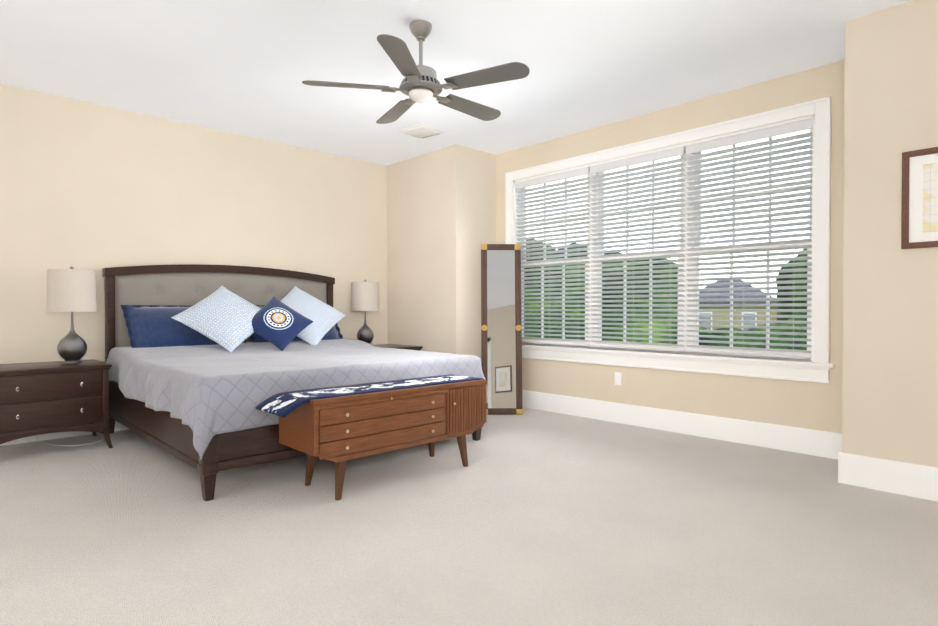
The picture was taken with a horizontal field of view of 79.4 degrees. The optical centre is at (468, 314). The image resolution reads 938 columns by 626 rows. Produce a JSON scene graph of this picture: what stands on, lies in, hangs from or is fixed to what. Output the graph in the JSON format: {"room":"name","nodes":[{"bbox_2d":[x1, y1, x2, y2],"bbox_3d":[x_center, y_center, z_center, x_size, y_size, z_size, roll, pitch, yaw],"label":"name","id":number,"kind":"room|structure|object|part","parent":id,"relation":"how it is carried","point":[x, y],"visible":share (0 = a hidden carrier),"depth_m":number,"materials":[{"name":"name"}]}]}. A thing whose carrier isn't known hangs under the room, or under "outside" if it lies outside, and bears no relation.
{"room":"bedroom","nodes":[
{"label":"bedroom","id":0,"kind":"room"},
{"bbox_2d":[0,84,386,363],"bbox_3d":[-3.365,-0.381,4.570,6.450,2.740,0.150,-1,1,-43],"label":"wall","id":1,"kind":"structure","parent":0,"point":[97,188],"depth_m":5.00,"materials":[{"name":"paint"}]},
{"bbox_2d":[0,420,128,445],"bbox_3d":[-3.243,0.898,4.585,6.270,0.180,0.016,-1,1,-43],"label":"baseboard","id":2,"kind":"structure","parent":1,"relation":"attached to","point":[118,426],"depth_m":4.52,"materials":[{"name":"white wood"}]},
{"bbox_2d":[36,434,103,445],"bbox_3d":[-3.111,0.797,4.413,0.456,0.382,0.443,-1,1,-43],"label":"cord","id":3,"kind":"object","parent":1,"relation":"attached to","point":[68,445],"visible":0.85,"depth_m":4.32,"materials":[{"name":"white"}]},
{"bbox_2d":[387,144,495,359],"bbox_3d":[-0.334,-0.403,6.605,0.750,2.740,1.370,-1,1,-43],"label":"wall bump-out","id":4,"kind":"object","parent":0,"point":[441,215],"visible":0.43,"depth_m":6.11,"materials":[{"name":"paint"}]},
{"bbox_2d":[0,0,910,165],"bbox_3d":[-0.667,-1.777,2.256,7.200,0.100,7.200,-1,1,-43],"label":"ceiling","id":5,"kind":"structure","parent":0,"point":[244,67],"depth_m":3.83,"materials":[{"name":"paint"}]},
{"bbox_2d":[302,20,529,123],"bbox_3d":[-0.257,-1.511,3.443,1.274,0.457,1.319,-1,1,-43],"label":"ceiling fan","id":6,"kind":"object","parent":5,"relation":"hanging from","point":[420,82],"visible":1,"depth_m":3.32,"materials":[{"name":"silver metal"}]},
{"bbox_2d":[398,124,444,138],"bbox_3d":[-0.457,-1.754,5.420,0.320,0.012,0.320,0,1,38],"label":"ceiling vent","id":7,"kind":"object","parent":5,"relation":"in","point":[420,131],"visible":1,"depth_m":5.39,"materials":[{"name":"white"}]},
{"bbox_2d":[0,407,937,625],"bbox_3d":[-0.667,1.063,2.286,7.200,0.100,7.200,-1,1,-43],"label":"floor","id":8,"kind":"structure","parent":0,"point":[532,517],"depth_m":2.56,"materials":[{"name":"carpet"}]},
{"bbox_2d":[0,359,112,447],"bbox_3d":[-3.128,0.680,4.164,0.758,0.625,0.599,-1,1,-43],"label":"nightstand","id":9,"kind":"object","parent":8,"relation":"on","point":[38,398],"visible":1,"depth_m":3.99,"materials":[{"name":"brown wood"}]},
{"bbox_2d":[46,266,96,362],"bbox_3d":[-3.026,-0.003,4.310,0.316,0.736,0.316,-1,1,-43],"label":"lamp","id":10,"kind":"object","parent":9,"relation":"on","point":[71,289],"visible":1,"depth_m":4.22,"materials":[{"name":"white fabric"}]},
{"bbox_2d":[102,264,487,501],"bbox_3d":[-1.450,0.264,4.578,2.245,1.450,2.414,-1,1,-43],"label":"bed","id":11,"kind":"object","parent":8,"relation":"on","point":[204,360],"visible":0.88,"depth_m":4.39,"materials":[{"name":"grey fabric"}]},
{"bbox_2d":[173,286,260,351],"bbox_3d":[-2.084,0.021,4.859,0.823,0.568,0.612,-1,1,-43],"label":"pillow","id":12,"kind":"object","parent":11,"relation":"on","point":[222,321],"depth_m":4.75,"materials":[{"name":"white fabric"}]},
{"bbox_2d":[106,339,487,459],"bbox_3d":[-1.379,0.506,4.505,2.246,0.498,2.206,-1,1,-43],"label":"quilt","id":13,"kind":"object","parent":11,"relation":"on","point":[201,398],"depth_m":3.63,"materials":[{"name":"grey fabric"}]},
{"bbox_2d":[281,286,345,344],"bbox_3d":[-1.581,0.004,5.447,0.836,0.589,0.601,-1,1,-43],"label":"pillow","id":14,"kind":"object","parent":11,"relation":"on","point":[323,331],"depth_m":5.42,"materials":[{"name":"white fabric"}]},
{"bbox_2d":[255,374,486,500],"bbox_3d":[-0.526,0.717,3.467,1.476,0.566,0.442,-1,1,-43],"label":"chest","id":15,"kind":"object","parent":8,"relation":"on","point":[339,426],"visible":1,"depth_m":3.24,"materials":[{"name":"brown wood"}]},
{"bbox_2d":[374,344,422,350],"bbox_3d":[-0.968,0.659,6.213,0.713,0.625,0.599,-1,1,-43],"label":"nightstand","id":16,"kind":"object","parent":8,"relation":"on","point":[409,347],"visible":0.06,"depth_m":6.20,"materials":[{"name":"brown wood"}]},
{"bbox_2d":[351,280,379,343],"bbox_3d":[-1.149,-0.023,6.270,0.316,0.736,0.316,-1,1,-43],"label":"lamp","id":17,"kind":"object","parent":16,"relation":"on","point":[365,296],"visible":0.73,"depth_m":6.15,"materials":[{"name":"white fabric"}]},
{"bbox_2d":[481,244,522,414],"bbox_3d":[0.320,0.159,5.881,0.402,1.702,0.534,0,-6,-1],"label":"mirror","id":18,"kind":"object","parent":8,"relation":"on","point":[501,344],"visible":0.98,"depth_m":5.63,"materials":[{"name":"brown wood"}]},
{"bbox_2d":[496,60,844,432],"bbox_3d":[1.536,-0.387,5.071,0.150,2.740,3.430,-1,1,-43],"label":"wall","id":19,"kind":"structure","parent":0,"point":[808,405],"depth_m":4.49,"materials":[{"name":"paint"}]},
{"bbox_2d":[614,372,621,384],"bbox_3d":[1.358,0.583,5.153,0.008,0.116,0.072,-1,1,-43],"label":"electrical outlet plate","id":20,"kind":"object","parent":19,"relation":"attached to","point":[618,379],"visible":1,"depth_m":5.15,"materials":[{"name":"white plastic"}]},
{"bbox_2d":[505,96,834,382],"bbox_3d":[1.498,-0.529,5.069,0.205,1.984,3.110,-1,1,-43],"label":"window","id":21,"kind":"structure","parent":19,"relation":"in","point":[817,367],"depth_m":4.61,"materials":[{"name":"white wood"}]},
{"bbox_2d":[515,118,812,358],"bbox_3d":[1.479,-0.551,5.050,0.063,1.707,2.816,-1,1,-43],"label":"window blinds","id":22,"kind":"object","parent":21,"relation":"attached to","point":[793,127],"visible":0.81,"depth_m":4.75,"materials":[{"name":"white plastic"}]},
{"bbox_3d":[1.532,-0.542,5.100,0.072,1.730,2.820,-1,1,-43],"label":"window sashes","id":23,"kind":"part","parent":21,"relation":"part of","materials":[{"name":"white wood"}]},
{"bbox_2d":[522,390,841,457],"bbox_3d":[1.475,0.894,5.027,0.016,0.180,3.430,-1,1,-43],"label":"baseboard","id":24,"kind":"structure","parent":19,"relation":"attached to","point":[780,437],"depth_m":4.62,"materials":[{"name":"white wood"}]},
{"bbox_2d":[842,0,937,467],"bbox_3d":[3.325,-0.362,2.750,0.750,2.740,2.400,-1,1,-43],"label":"wall","id":25,"kind":"structure","parent":0,"point":[890,357],"depth_m":3.21,"materials":[{"name":"paint"}]},
{"bbox_2d":[832,446,937,501],"bbox_3d":[2.979,0.920,2.571,0.016,0.180,2.236,-1,1,-43],"label":"baseboard","id":26,"kind":"structure","parent":25,"relation":"attached to","point":[907,479],"depth_m":3.20,"materials":[{"name":"white wood"}]},
{"bbox_2d":[901,147,937,248],"bbox_3d":[2.661,-0.631,2.883,0.024,0.535,0.730,-1,1,-43],"label":"picture frame","id":27,"kind":"object","parent":25,"relation":"attached to","point":[919,221],"visible":0.98,"depth_m":3.09,"materials":[{"name":"brown wood"}]},
{"label":"outside","id":28,"kind":"structure","parent":0,"visible":0},
{"bbox_2d":[524,239,806,349],"bbox_3d":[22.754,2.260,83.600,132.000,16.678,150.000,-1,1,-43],"label":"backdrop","id":29,"kind":"structure","parent":28,"point":[723,318],"depth_m":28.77,"materials":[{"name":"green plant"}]}
]}

